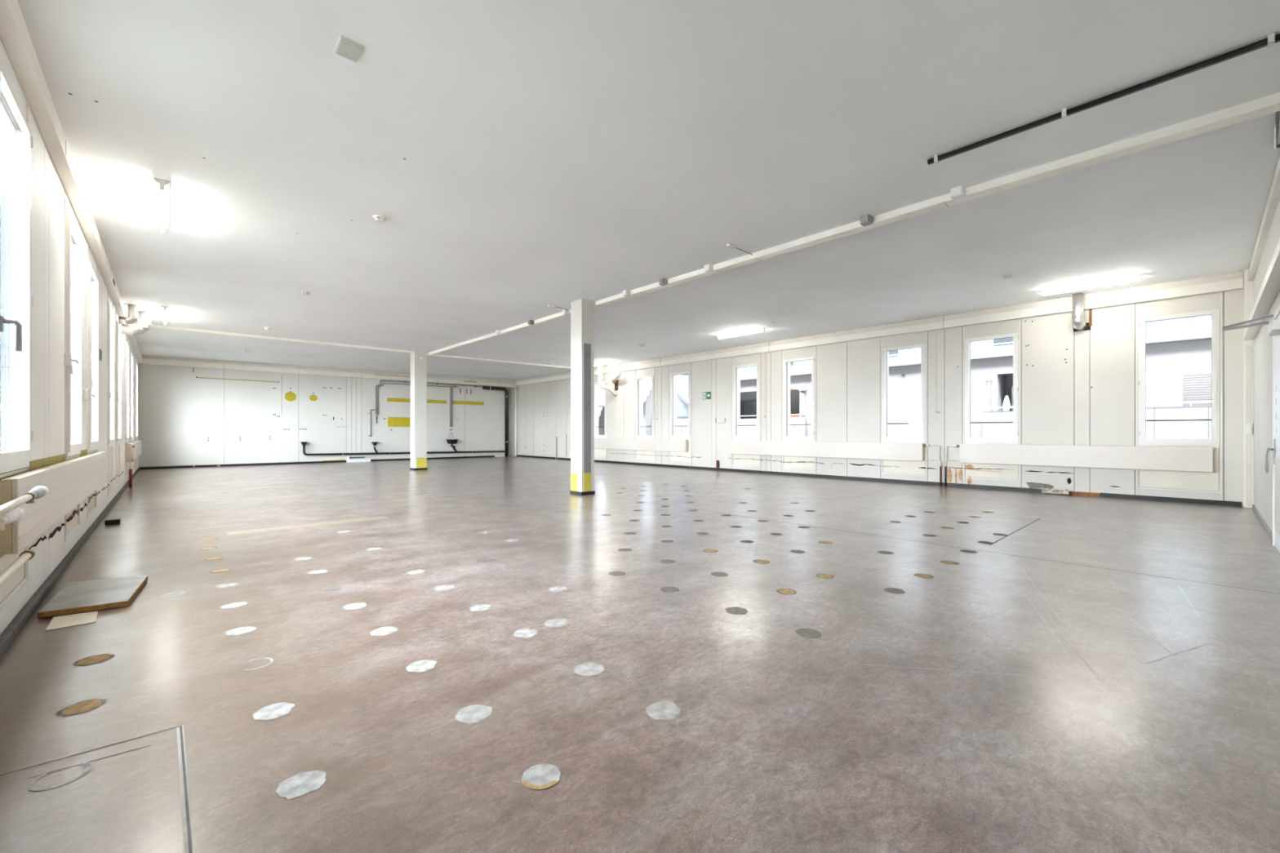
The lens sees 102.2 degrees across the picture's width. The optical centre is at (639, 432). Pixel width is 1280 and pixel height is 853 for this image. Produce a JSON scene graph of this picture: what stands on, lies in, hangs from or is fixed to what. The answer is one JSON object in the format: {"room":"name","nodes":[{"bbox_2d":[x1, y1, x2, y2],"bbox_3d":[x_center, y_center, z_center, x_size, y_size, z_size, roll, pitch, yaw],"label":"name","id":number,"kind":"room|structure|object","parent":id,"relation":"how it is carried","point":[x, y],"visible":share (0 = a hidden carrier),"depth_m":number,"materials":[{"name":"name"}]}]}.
{"room":"factory floor","nodes":[
{"label":"factory floor","id":0,"kind":"room"},
{"bbox_2d":[0,37,138,635],"bbox_3d":[-6.807,-0.575,6.561,0.051,3.250,20.330,0,0,-42],"label":"wall","id":1,"kind":"structure","parent":0,"point":[50,201],"depth_m":3.56,"materials":[{"name":"white paint"}]},
{"bbox_2d":[0,62,33,473],"bbox_3d":[-3.169,-0.750,2.524,0.286,1.880,0.801,0,0,-42],"label":"window","id":2,"kind":"structure","parent":1,"relation":"in","point":[18,458],"depth_m":2.79,"materials":[{"name":"white plastic"}]},
{"bbox_2d":[0,493,35,515],"bbox_3d":[-2.255,0.272,1.827,0.035,0.034,0.940,0,0,-42],"label":"pipe","id":3,"kind":"object","parent":1,"relation":"attached to","point":[26,497],"visible":1,"depth_m":1.95,"materials":[{"name":"white metal"}]},
{"bbox_2d":[0,506,24,530],"bbox_3d":[-2.295,0.312,1.872,0.053,0.056,0.280,0,0,-42],"label":"radiator valve","id":4,"kind":"object","parent":3,"relation":"attached to","point":[16,513],"visible":0.77,"depth_m":1.86,"materials":[{"name":"beige paint"}]},
{"bbox_2d":[26,485,48,503],"bbox_3d":[-2.666,0.274,2.278,0.053,0.056,0.280,0,0,-42],"label":"radiator valve","id":5,"kind":"object","parent":3,"relation":"attached to","point":[40,491],"visible":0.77,"depth_m":2.28,"materials":[{"name":"grey plastic"}]},
{"bbox_2d":[0,451,106,555],"bbox_3d":[-4.378,0.380,3.998,0.074,0.340,4.570,0,0,-42],"label":"radiator","id":6,"kind":"object","parent":1,"relation":"attached to","point":[68,483],"visible":0.93,"depth_m":2.95,"materials":[{"name":"metal"}]},
{"bbox_2d":[0,549,35,586],"bbox_3d":[-2.343,0.547,1.882,0.042,0.045,1.140,0,0,-42],"label":"pipe","id":7,"kind":"object","parent":6,"relation":"attached to","point":[26,555],"visible":1,"depth_m":2.09,"materials":[{"name":"white metal"}]},
{"bbox_2d":[0,451,102,481],"bbox_3d":[-4.378,0.216,3.998,0.030,0.011,4.562,0,0,-42],"label":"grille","id":8,"kind":"object","parent":6,"relation":"attached to","point":[47,470],"depth_m":3.24,"materials":[{"name":"metal"}]},
{"bbox_2d":[0,467,140,657],"bbox_3d":[-6.780,0.973,6.586,0.035,0.055,19.730,0,0,-42],"label":"baseboard","id":9,"kind":"structure","parent":1,"relation":"attached to","point":[11,631],"depth_m":3.17,"materials":[{"name":"black plastic"}]},
{"bbox_2d":[0,0,142,363],"bbox_3d":[-6.764,-1.954,6.600,0.078,0.219,19.730,0,0,-42],"label":"beam","id":10,"kind":"structure","parent":1,"relation":"attached to","point":[15,36],"depth_m":3.13,"materials":[{"name":"beige paint"}]},
{"bbox_2d":[66,211,83,457],"bbox_3d":[-4.726,-0.750,4.189,0.234,1.880,0.801,0,0,-42],"label":"window","id":11,"kind":"structure","parent":1,"relation":"in","point":[74,448],"depth_m":4.46,"materials":[{"name":"white plastic"}]},
{"bbox_2d":[64,352,79,367],"bbox_3d":[-4.373,-0.550,3.977,0.069,0.100,0.131,0,0,-42],"label":"handle","id":12,"kind":"object","parent":11,"relation":"attached to","point":[68,357],"visible":1,"depth_m":3.92,"materials":[{"name":"white plastic"}]},
{"bbox_2d":[83,389,95,399],"bbox_3d":[-5.182,-0.350,4.863,0.069,0.100,0.131,0,0,-42],"label":"handle","id":13,"kind":"object","parent":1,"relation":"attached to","point":[86,394],"visible":1,"depth_m":4.81,"materials":[{"name":"white plastic"}]},
{"bbox_2d":[88,258,99,451],"bbox_3d":[-5.711,-0.750,5.267,0.234,1.880,0.801,0,0,-42],"label":"window","id":14,"kind":"structure","parent":1,"relation":"in","point":[93,280],"depth_m":5.54,"materials":[{"name":"white glass"}]},
{"bbox_2d":[98,348,102,360],"bbox_3d":[-6.216,-0.890,5.952,0.013,0.120,0.160,0,0,-42],"label":"exit sign","id":15,"kind":"object","parent":1,"relation":"attached to","point":[100,349],"visible":1,"depth_m":5.91,"materials":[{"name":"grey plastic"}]},
{"bbox_2d":[107,302,115,446],"bbox_3d":[-7.229,-0.750,6.928,0.234,1.880,0.801,0,0,-42],"label":"window","id":16,"kind":"structure","parent":1,"relation":"in","point":[111,317],"depth_m":7.21,"materials":[{"name":"white plastic"}]},
{"bbox_2d":[115,320,121,444],"bbox_3d":[-8.213,-0.750,8.006,0.234,1.880,0.801,0,0,-42],"label":"window","id":17,"kind":"structure","parent":1,"relation":"in","point":[118,331],"depth_m":8.30,"materials":[{"name":"white plastic"}]},
{"bbox_2d":[125,340,129,442],"bbox_3d":[-9.738,-0.750,9.674,0.234,1.880,0.801,0,0,-42],"label":"window","id":18,"kind":"structure","parent":1,"relation":"in","point":[127,348],"depth_m":9.97,"materials":[{"name":"white plastic"}]},
{"bbox_2d":[129,349,133,441],"bbox_3d":[-10.723,-0.750,10.752,0.234,1.880,0.801,0,0,-42],"label":"window","id":19,"kind":"structure","parent":1,"relation":"in","point":[131,353],"depth_m":10.56,"materials":[{"name":"white plastic"}]},
{"bbox_2d":[125,440,141,462],"bbox_3d":[-11.070,0.380,11.322,0.074,0.340,4.950,0,0,-42],"label":"radiator","id":20,"kind":"object","parent":1,"relation":"attached to","point":[137,450],"visible":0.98,"depth_m":10.23,"materials":[{"name":"metal"}]},
{"bbox_2d":[134,360,137,439],"bbox_3d":[-12.247,-0.750,12.421,0.234,1.880,0.801,0,0,-42],"label":"window","id":21,"kind":"structure","parent":1,"relation":"in","point":[135,363],"depth_m":12.21,"materials":[{"name":"white plastic"}]},
{"bbox_2d":[138,356,515,466],"bbox_3d":[-9.398,-0.625,17.757,11.840,3.350,0.303,0,0,-42],"label":"wall","id":22,"kind":"structure","parent":0,"point":[188,415],"depth_m":16.19,"materials":[{"name":"white paint"}]},
{"bbox_2d":[138,455,494,469],"bbox_3d":[-9.646,0.969,17.317,10.280,0.062,0.019,0,0,-42],"label":"baseboard","id":23,"kind":"structure","parent":22,"relation":"attached to","point":[432,458],"depth_m":16.01,"materials":[{"name":"plastic"}]},
{"bbox_2d":[141,355,516,387],"bbox_3d":[-9.277,-1.983,17.625,11.240,0.276,0.062,0,0,-42],"label":"trim","id":24,"kind":"structure","parent":22,"relation":"attached to","point":[146,359],"depth_m":16.51,"materials":[{"name":"beige paint"}]},
{"bbox_2d":[300,441,505,455],"bbox_3d":[-8.089,0.557,18.620,7.024,0.508,0.193,0,0,-42],"label":"drain pipe","id":25,"kind":"object","parent":22,"relation":"attached to","point":[304,443],"visible":0.98,"depth_m":17.72,"materials":[{"name":"black plastic"}]},
{"bbox_2d":[375,379,508,426],"bbox_3d":[-7.255,-1.030,19.470,5.026,1.661,0.064,0,0,-42],"label":"supply pipe","id":26,"kind":"object","parent":22,"relation":"attached to","point":[455,384],"visible":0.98,"depth_m":19.27,"materials":[{"name":"black plastic"}]},
{"bbox_2d":[445,429,457,448],"bbox_3d":[-7.078,0.278,19.473,0.460,0.779,0.284,0,0,-42],"label":"basin","id":27,"kind":"object","parent":22,"relation":"attached to","point":[451,442],"visible":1,"depth_m":19.41,"materials":[{"name":"black plastic"}]},
{"bbox_2d":[482,386,508,457],"bbox_3d":[-5.794,-0.406,20.752,1.061,2.811,0.128,0,0,-42],"label":"pipe","id":28,"kind":"object","parent":22,"relation":"attached to","point":[504,389],"visible":1,"depth_m":21.01,"materials":[{"name":"black plastic"}]},
{"bbox_2d":[507,387,511,456],"bbox_3d":[-5.333,-0.405,21.195,0.110,2.810,0.109,0,0,-42],"label":"pipe","id":29,"kind":"object","parent":22,"relation":"attached to","point":[509,397],"visible":1,"depth_m":21.15,"materials":[{"name":"white metal"}]},
{"bbox_2d":[0,456,1279,852],"bbox_3d":[-2.644,1.124,10.365,11.840,0.252,20.330,0,0,-42],"label":"floor","id":30,"kind":"structure","parent":0,"point":[482,655],"depth_m":2.14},
{"bbox_2d":[45,611,97,631],"bbox_3d":[-3.010,0.998,2.749,0.175,0.003,0.260,0,0,-42],"label":"sheet","id":31,"kind":"object","parent":30,"relation":"on","point":[68,620],"visible":1,"depth_m":2.73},
{"bbox_2d":[37,575,147,617],"bbox_3d":[-3.300,0.979,3.138,0.382,0.030,0.738,0,0,-36],"label":"wooden board","id":32,"kind":"object","parent":30,"relation":"on","point":[77,597],"visible":1,"depth_m":3.05,"materials":[{"name":"grey laminate"}]},
{"bbox_2d":[104,517,120,525],"bbox_3d":[-5.733,0.973,5.619,0.115,0.055,0.130,0,0,-42],"label":"block","id":33,"kind":"object","parent":30,"relation":"on","point":[110,521],"visible":1,"depth_m":5.58,"materials":[{"name":"black plastic"}]},
{"bbox_2d":[128,446,133,487],"bbox_3d":[-9.169,0.630,9.320,0.163,0.740,0.048,0,0,30],"label":"pipe","id":34,"kind":"object","parent":30,"relation":"on","point":[132,448],"visible":1,"depth_m":9.33,"materials":[{"name":"brown metal"}]},
{"bbox_2d":[346,456,370,462],"bbox_3d":[-9.453,0.907,17.357,0.680,0.185,0.220,0,0,-42],"label":"box","id":35,"kind":"object","parent":30,"relation":"on","point":[348,460],"visible":0.99,"depth_m":17.26,"materials":[{"name":"grey metal"}]},
{"bbox_2d":[409,351,426,470],"bbox_3d":[-5.873,-0.565,13.718,0.331,3.130,0.378,0,0,-42],"label":"concrete pillar","id":36,"kind":"structure","parent":30,"relation":"on","point":[418,359],"depth_m":13.61,"materials":[{"name":"white paint"}]},
{"bbox_2d":[514,387,516,456],"bbox_3d":[-5.126,-0.420,21.324,0.100,2.840,0.100,0,0,-42],"label":"pipe","id":37,"kind":"object","parent":30,"relation":"on","point":[515,388],"visible":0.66,"depth_m":21.29,"materials":[{"name":"metal"}]},
{"bbox_2d":[569,298,595,495],"bbox_3d":[-0.930,-0.565,8.348,0.266,3.131,0.316,0,0,-42],"label":"concrete pillar","id":38,"kind":"structure","parent":30,"relation":"on","point":[582,310],"depth_m":8.24,"materials":[{"name":"white paint"}]},
{"bbox_2d":[924,444,941,485],"bbox_3d":[5.514,0.621,9.716,0.027,0.759,0.284,0,0,-42],"label":"pipe","id":39,"kind":"object","parent":30,"relation":"on","point":[930,445],"visible":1,"depth_m":9.63,"materials":[{"name":"white metal"}]},
{"bbox_2d":[944,444,959,486],"bbox_3d":[5.741,0.621,9.468,0.027,0.759,0.284,0,0,-42],"label":"pipe","id":40,"kind":"object","parent":30,"relation":"on","point":[948,445],"visible":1,"depth_m":9.55,"materials":[{"name":"white metal"}]},
{"bbox_2d":[1041,487,1069,494],"bbox_3d":[6.693,0.948,8.322,0.153,0.081,0.358,0,0,-42],"label":"crumpled paper","id":41,"kind":"object","parent":30,"relation":"on","point":[1050,491],"visible":1,"depth_m":8.33,"materials":[{"name":"white paper"}]},
{"bbox_2d":[0,0,1279,380],"bbox_3d":[-2.644,-2.287,10.365,11.840,0.451,20.330,0,0,-42],"label":"ceiling","id":42,"kind":"structure","parent":0,"point":[519,158],"depth_m":3.96,"materials":[{"name":"paint"}]},
{"bbox_2d":[118,304,137,324],"bbox_3d":[-8.276,-1.912,8.355,0.232,0.348,0.126,0,0,-42],"label":"ventilation duct","id":43,"kind":"object","parent":42,"relation":"attached to","point":[132,317],"visible":0.95,"depth_m":8.34,"materials":[{"name":"white metal"}]},
{"bbox_2d":[120,311,151,335],"bbox_3d":[-8.594,-1.873,8.809,0.375,0.428,0.172,0,0,-42],"label":"ventilation duct","id":44,"kind":"object","parent":42,"relation":"attached to","point":[143,326],"visible":0.98,"depth_m":8.80,"materials":[{"name":"white metal"}]},
{"bbox_2d":[153,177,169,233],"bbox_3d":[-4.341,-2.029,4.696,0.100,0.083,1.270,0,0,-42],"label":"fluorescent light","id":45,"kind":"object","parent":42,"relation":"attached to","point":[162,187],"visible":1,"depth_m":4.58,"materials":[{"name":"white plastic"}]},
{"bbox_2d":[160,305,168,324],"bbox_3d":[-8.276,-2.029,8.998,0.100,0.083,1.450,0,0,-42],"label":"fluorescent light","id":46,"kind":"object","parent":42,"relation":"attached to","point":[164,309],"visible":1,"depth_m":8.87,"materials":[{"name":"white plastic"}]},
{"bbox_2d":[130,322,414,353],"bbox_3d":[-7.754,-2.062,11.615,0.090,0.095,5.292,0,0,45],"label":"cable trunking","id":47,"kind":"object","parent":42,"relation":"attached to","point":[152,326],"visible":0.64,"depth_m":11.27,"materials":[{"name":"beige plastic"}]},
{"bbox_2d":[300,290,309,295],"bbox_3d":[-4.970,-2.060,7.663,0.120,0.048,0.120,0,0,-42],"label":"smoke detector","id":48,"kind":"object","parent":42,"relation":"attached to","point":[303,292],"visible":1,"depth_m":7.63,"materials":[{"name":"white plastic"}]},
{"bbox_2d":[334,35,364,62],"bbox_3d":[-1.570,-2.065,2.789,0.112,0.023,0.140,0,0,-42],"label":"cover plate","id":49,"kind":"object","parent":42,"relation":"attached to","point":[345,47],"visible":1,"depth_m":2.77,"materials":[{"name":"white plastic"}]},
{"bbox_2d":[373,213,386,222],"bbox_3d":[-2.514,-2.060,4.990,0.120,0.048,0.120,0,0,-42],"label":"smoke detector","id":50,"kind":"object","parent":42,"relation":"attached to","point":[378,218],"visible":1,"depth_m":4.96,"materials":[{"name":"white plastic"}]},
{"bbox_2d":[426,353,570,368],"bbox_3d":[-3.743,-2.111,15.727,5.532,0.097,0.090,0,0,-43],"label":"cable trunking","id":51,"kind":"object","parent":42,"relation":"attached to","point":[435,355],"visible":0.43,"depth_m":15.23,"materials":[{"name":"beige plastic"}]},
{"bbox_2d":[428,309,570,355],"bbox_3d":[-3.227,-2.080,11.173,0.092,0.066,6.950,0,0,-42],"label":"cable trunking","id":52,"kind":"object","parent":42,"relation":"attached to","point":[559,315],"visible":0.9,"depth_m":10.64,"materials":[{"name":"beige plastic"}]},
{"bbox_2d":[594,360,617,366],"bbox_3d":[-1.224,-2.113,16.017,0.100,0.083,1.500,0,0,-42],"label":"fluorescent light","id":53,"kind":"object","parent":42,"relation":"attached to","point":[613,361],"visible":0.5,"depth_m":15.79,"materials":[{"name":"white plastic"}]},
{"bbox_2d":[598,364,617,396],"bbox_3d":[-1.026,-1.660,16.634,0.652,1.034,0.205,0,0,1],"label":"ventilation duct","id":54,"kind":"object","parent":42,"relation":"attached to","point":[601,384],"visible":0.98,"depth_m":16.59,"materials":[{"name":"beige paint"}]},
{"bbox_2d":[610,362,621,384],"bbox_3d":[-0.778,-1.863,16.379,0.259,0.630,0.740,0,0,-14],"label":"ventilation duct","id":55,"kind":"object","parent":42,"relation":"attached to","point":[613,379],"visible":0.99,"depth_m":16.07,"materials":[{"name":"beige paint"}]},
{"bbox_2d":[726,243,752,255],"bbox_3d":[1.163,-2.095,5.939,0.490,0.031,0.044,0,0,-42],"label":"ceiling sensor","id":56,"kind":"object","parent":42,"relation":"attached to","point":[728,245],"visible":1,"depth_m":5.82,"materials":[{"name":"white plastic"}]},
{"bbox_2d":[716,327,765,339],"bbox_3d":[2.147,-2.106,11.037,0.100,0.083,1.200,0,0,-42],"label":"fluorescent light","id":57,"kind":"object","parent":42,"relation":"attached to","point":[760,328],"visible":1,"depth_m":10.98,"materials":[{"name":"white plastic"}]},
{"bbox_2d":[595,92,1279,306],"bbox_3d":[1.718,-2.080,5.769,0.141,0.066,7.060,0,0,-42],"label":"ceiling beam","id":58,"kind":"structure","parent":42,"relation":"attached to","point":[1270,104],"depth_m":4.21,"materials":[{"name":"beige plastic"}]},
{"bbox_2d":[622,289,630,296],"bbox_3d":[-0.204,-2.076,7.710,0.092,0.077,0.090,0,0,-42],"label":"junction box","id":59,"kind":"object","parent":58,"relation":"attached to","point":[626,292],"visible":1,"depth_m":7.68,"materials":[{"name":"white plastic"}]},
{"bbox_2d":[658,278,667,285],"bbox_3d":[0.322,-2.076,7.135,0.092,0.077,0.090,0,0,-42],"label":"junction box","id":60,"kind":"object","parent":58,"relation":"attached to","point":[663,282],"visible":1,"depth_m":7.11,"materials":[{"name":"grey plastic"}]},
{"bbox_2d":[703,263,713,272],"bbox_3d":[0.868,-2.076,6.537,0.092,0.077,0.090,0,0,-42],"label":"junction box","id":61,"kind":"object","parent":58,"relation":"attached to","point":[708,268],"visible":1,"depth_m":6.51,"materials":[{"name":"white plastic"}]},
{"bbox_2d":[860,213,872,226],"bbox_3d":[2.217,-2.076,5.060,0.092,0.077,0.090,0,0,-42],"label":"junction box","id":62,"kind":"object","parent":58,"relation":"attached to","point":[867,220],"visible":1,"depth_m":5.03,"materials":[{"name":"grey plastic"}]},
{"bbox_2d":[950,185,964,199],"bbox_3d":[2.750,-2.076,4.477,0.092,0.077,0.090,0,0,-42],"label":"junction box","id":63,"kind":"object","parent":58,"relation":"attached to","point":[958,192],"visible":1,"depth_m":4.45,"materials":[{"name":"white plastic"}]},
{"bbox_2d":[1003,274,1013,279],"bbox_3d":[5.047,-2.120,7.077,0.120,0.048,0.120,0,0,-42],"label":"smoke detector","id":64,"kind":"object","parent":42,"relation":"attached to","point":[1011,276],"visible":1,"depth_m":7.04,"materials":[{"name":"white plastic"}]},
{"bbox_2d":[1071,293,1086,331],"bbox_3d":[6.897,-1.886,8.107,0.304,0.585,0.143,0,0,-37],"label":"ventilation duct","id":65,"kind":"object","parent":42,"relation":"attached to","point":[1078,322],"visible":0.97,"depth_m":8.02,"materials":[{"name":"white metal"}]},
{"bbox_2d":[1039,273,1142,296],"bbox_3d":[6.481,-2.113,7.466,0.100,0.083,1.120,0,0,-42],"label":"fluorescent light","id":66,"kind":"object","parent":42,"relation":"attached to","point":[1137,276],"visible":1,"depth_m":7.41,"materials":[{"name":"white plastic"}]},
{"bbox_2d":[927,31,1279,164],"bbox_3d":[2.849,-2.081,3.287,0.040,0.053,1.870,0,0,-42],"label":"ceiling track","id":67,"kind":"object","parent":42,"relation":"attached to","point":[1272,38],"visible":1,"depth_m":3.17,"materials":[{"name":"black metal"}]},
{"bbox_2d":[1273,111,1279,148],"bbox_3d":[4.371,-2.099,3.517,0.783,0.047,0.096,0,0,-42],"label":"bracket","id":68,"kind":"object","parent":42,"relation":"attached to","point":[1276,145],"visible":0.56,"depth_m":3.55,"materials":[{"name":"metal"}]},
{"bbox_2d":[516,288,1243,506],"bbox_3d":[1.614,-0.610,14.255,0.306,3.320,20.330,0,0,-42],"label":"wall","id":69,"kind":"structure","parent":0,"point":[1077,388],"depth_m":9.54,"materials":[{"name":"white paint"}]},
{"bbox_2d":[594,381,606,438],"bbox_3d":[-1.314,-0.750,17.370,0.227,1.880,0.801,0,0,-42],"label":"window","id":70,"kind":"structure","parent":69,"relation":"in","point":[604,382],"depth_m":17.05,"materials":[{"name":"white plastic"}]},
{"bbox_2d":[594,438,688,452],"bbox_3d":[-0.259,0.380,16.005,0.094,0.340,4.620,0,0,-42],"label":"radiator","id":71,"kind":"object","parent":69,"relation":"attached to","point":[660,445],"visible":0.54,"depth_m":15.54,"materials":[{"name":"metal"}]},
{"bbox_2d":[635,375,653,438],"bbox_3d":[0.207,-0.750,15.700,0.234,1.880,0.801,0,0,-42],"label":"window","id":72,"kind":"structure","parent":69,"relation":"in","point":[637,379],"depth_m":15.87,"materials":[{"name":"white plastic"}]},
{"bbox_2d":[655,367,657,420],"bbox_3d":[0.500,-1.135,15.214,0.057,1.570,0.111,0,0,-42],"label":"pipe","id":73,"kind":"object","parent":69,"relation":"attached to","point":[656,367],"visible":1,"depth_m":15.25,"materials":[{"name":"metal"}]},
{"bbox_2d":[669,370,690,439],"bbox_3d":[1.192,-0.750,14.621,0.234,1.880,0.801,0,0,-42],"label":"window","id":74,"kind":"structure","parent":69,"relation":"in","point":[672,436],"depth_m":14.80,"materials":[{"name":"white plastic"}]},
{"bbox_2d":[702,391,711,399],"bbox_3d":[1.787,-0.980,13.838,0.013,0.200,0.280,0,0,-42],"label":"exit sign","id":75,"kind":"object","parent":69,"relation":"attached to","point":[706,395],"visible":1,"depth_m":13.82,"materials":[{"name":"green plastic"}]},
{"bbox_2d":[732,363,759,439],"bbox_3d":[2.709,-0.750,12.961,0.234,1.880,0.801,0,0,-42],"label":"window","id":76,"kind":"structure","parent":69,"relation":"in","point":[735,437],"depth_m":13.07,"materials":[{"name":"white plastic"}]},
{"bbox_2d":[763,352,767,417],"bbox_3d":[3.022,-1.135,12.453,0.057,1.570,0.111,0,0,-42],"label":"pipe","id":77,"kind":"object","parent":69,"relation":"attached to","point":[764,415],"visible":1,"depth_m":12.49,"materials":[{"name":"metal"}]},
{"bbox_2d":[782,356,814,440],"bbox_3d":[3.695,-0.750,11.882,0.234,1.880,0.801,0,0,-42],"label":"window","id":78,"kind":"structure","parent":69,"relation":"in","point":[785,437],"depth_m":11.94,"materials":[{"name":"white plastic"}]},
{"bbox_2d":[728,440,924,461],"bbox_3d":[3.846,0.380,11.513,0.094,0.340,4.570,0,0,-42],"label":"radiator","id":79,"kind":"object","parent":69,"relation":"attached to","point":[872,451],"visible":1,"depth_m":11.10,"materials":[{"name":"metal"}]},
{"bbox_2d":[515,271,1243,385],"bbox_3d":[1.448,-2.042,14.165,0.072,0.234,19.640,0,0,-42],"label":"beam","id":80,"kind":"structure","parent":69,"relation":"attached to","point":[1229,281],"depth_m":9.27,"materials":[{"name":"beige paint"}]},
{"bbox_2d":[516,454,1241,506],"bbox_3d":[1.465,0.969,14.187,0.018,0.062,19.630,0,0,-42],"label":"baseboard","id":81,"kind":"structure","parent":69,"relation":"attached to","point":[957,485],"depth_m":9.43,"materials":[{"name":"grey wood"}]},
{"bbox_2d":[882,343,925,442],"bbox_3d":[5.232,-0.750,10.200,0.234,1.880,0.801,0,0,-42],"label":"window","id":82,"kind":"structure","parent":69,"relation":"in","point":[885,438],"depth_m":10.12,"materials":[{"name":"white plastic"}]},
{"bbox_2d":[933,329,940,413],"bbox_3d":[5.566,-1.135,9.670,0.057,1.570,0.111,0,0,-42],"label":"pipe","id":83,"kind":"object","parent":69,"relation":"attached to","point":[935,411],"visible":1,"depth_m":9.70,"materials":[{"name":"metal"}]},
{"bbox_2d":[964,332,1018,443],"bbox_3d":[6.218,-0.750,9.121,0.234,1.880,0.801,0,0,-42],"label":"window","id":84,"kind":"structure","parent":69,"relation":"in","point":[1015,439],"depth_m":9.04,"materials":[{"name":"white plastic"}]},
{"bbox_2d":[959,444,1213,472],"bbox_3d":[6.841,0.380,8.235,0.094,0.340,3.070,0,0,-42],"label":"radiator","id":85,"kind":"object","parent":69,"relation":"attached to","point":[1148,458],"visible":1,"depth_m":7.97,"materials":[{"name":"metal"}]},
{"bbox_2d":[1138,309,1219,445],"bbox_3d":[7.748,-0.750,7.446,0.234,1.880,0.801,0,0,-42],"label":"window","id":86,"kind":"structure","parent":69,"relation":"in","point":[1215,441],"depth_m":7.37,"materials":[{"name":"white plastic"}]},
{"bbox_2d":[1244,423,1252,434],"bbox_3d":[8.022,-0.040,6.815,0.043,0.140,0.070,0,0,-42],"label":"light switch","id":87,"kind":"object","parent":69,"relation":"attached to","point":[1247,427],"visible":1,"depth_m":6.80,"materials":[{"name":"white plastic"}]},
{"bbox_2d":[1253,199,1279,532],"bbox_3d":[4.095,-0.575,2.990,11.840,3.250,0.250,0,0,-42],"label":"wall","id":88,"kind":"structure","parent":0,"point":[1263,344],"depth_m":5.61,"materials":[{"name":"white paint"}]},
{"bbox_2d":[1243,269,1253,507],"bbox_3d":[8.087,-0.579,6.865,0.118,3.158,0.085,0,0,-42],"label":"trim","id":89,"kind":"structure","parent":88,"relation":"attached to","point":[1248,286],"depth_m":6.83,"materials":[{"name":"beige paint"}]},
{"bbox_2d":[1242,239,1279,341],"bbox_3d":[4.405,-1.357,3.510,9.600,0.325,0.100,0,0,-42],"label":"trim","id":90,"kind":"structure","parent":88,"relation":"attached to","point":[1269,290],"depth_m":4.59,"materials":[{"name":"white plastic"}]},
{"bbox_2d":[1252,504,1272,540],"bbox_3d":[3.985,0.975,3.067,11.080,0.050,0.012,0,0,-42],"label":"baseboard","id":91,"kind":"structure","parent":88,"relation":"attached to","point":[1261,519],"depth_m":5.53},
{"bbox_2d":[1248,155,1279,280],"bbox_3d":[3.950,-2.050,3.060,11.120,0.100,0.050,0,0,-42],"label":"trim","id":92,"kind":"structure","parent":88,"relation":"attached to","point":[1273,198],"depth_m":4.95,"materials":[{"name":"beige paint"}]},
{"bbox_2d":[1267,304,1279,553],"bbox_3d":[5.262,-0.010,4.248,0.940,2.020,0.094,0,0,-42],"label":"door","id":93,"kind":"structure","parent":88,"relation":"in","point":[1276,339],"depth_m":4.39,"materials":[{"name":"beige paint"}]},
{"bbox_2d":[1222,314,1279,336],"bbox_3d":[5.030,-0.857,4.250,0.480,0.124,0.310,0,0,-42],"label":"door closer","id":94,"kind":"object","parent":93,"relation":"attached to","point":[1273,329],"depth_m":4.22,"materials":[{"name":"white metal"}]},
{"bbox_2d":[1264,448,1268,473],"bbox_3d":[5.516,0.249,4.540,0.181,0.224,0.022,0,0,-42],"label":"lanyard","id":95,"kind":"object","parent":93,"relation":"hanging from","point":[1266,468],"visible":1,"depth_m":4.52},
{"label":"outside","id":96,"kind":"structure","parent":0,"visible":0},
{"bbox_3d":[-78.658,2.450,-17.689,380.000,0.300,400.000,0,0,-42],"label":"ground","id":97,"kind":"structure","parent":96,"visible":0},
{"bbox_2d":[0,182,13,451],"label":"window","id":98,"kind":"structure","parent":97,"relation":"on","point":[6,190],"depth_m":12.77,"materials":[{"name":"grey metal"}]},
{"bbox_2d":[598,382,604,435],"bbox_3d":[-4.544,-1.240,42.717,3.880,7.080,7.400,0,0,-42],"label":"house","id":99,"kind":"structure","parent":97,"relation":"on","point":[601,392],"depth_m":39.66,"materials":[{"name":"tile"}]},
{"bbox_2d":[598,377,677,435],"bbox_3d":[-0.212,-1.090,37.531,3.280,6.780,4.900,0,0,-42],"label":"house","id":100,"kind":"structure","parent":97,"relation":"on","point":[646,382],"depth_m":35.34,"materials":[{"name":"tile"}]},
{"bbox_2d":[676,416,688,435],"bbox_3d":[2.545,0.635,33.684,0.280,3.330,4.900,0,0,-42],"label":"wall","id":101,"kind":"structure","parent":97,"relation":"on","point":[681,420],"depth_m":33.30,"materials":[{"name":"grey metal"}]},
{"bbox_2d":[676,374,688,416],"bbox_3d":[5.796,-1.060,42.208,11.200,6.720,7.100,0,0,-42],"label":"gabled house","id":102,"kind":"structure","parent":97,"relation":"on","point":[682,380],"depth_m":37.64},
{"bbox_2d":[740,315,1211,439],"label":"windows","id":103,"kind":"structure","parent":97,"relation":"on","point":[1179,350],"depth_m":20.77,"materials":[{"name":"grey metal"}]},
{"bbox_2d":[1002,395,1010,411],"bbox_3d":[14.595,-0.826,20.570,0.260,1.251,0.260,0,0,-42],"label":"parasol","id":104,"kind":"object","parent":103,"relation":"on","point":[1006,402],"visible":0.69,"depth_m":20.50,"materials":[{"name":"fabric"}]},
{"bbox_2d":[1183,371,1211,406],"bbox_3d":[18.688,-1.230,16.595,0.040,1.460,1.690,0,0,-42],"label":"roller blind","id":105,"kind":"object","parent":103,"relation":"hanging from","point":[1197,384],"depth_m":16.98,"materials":[{"name":"white plastic"}]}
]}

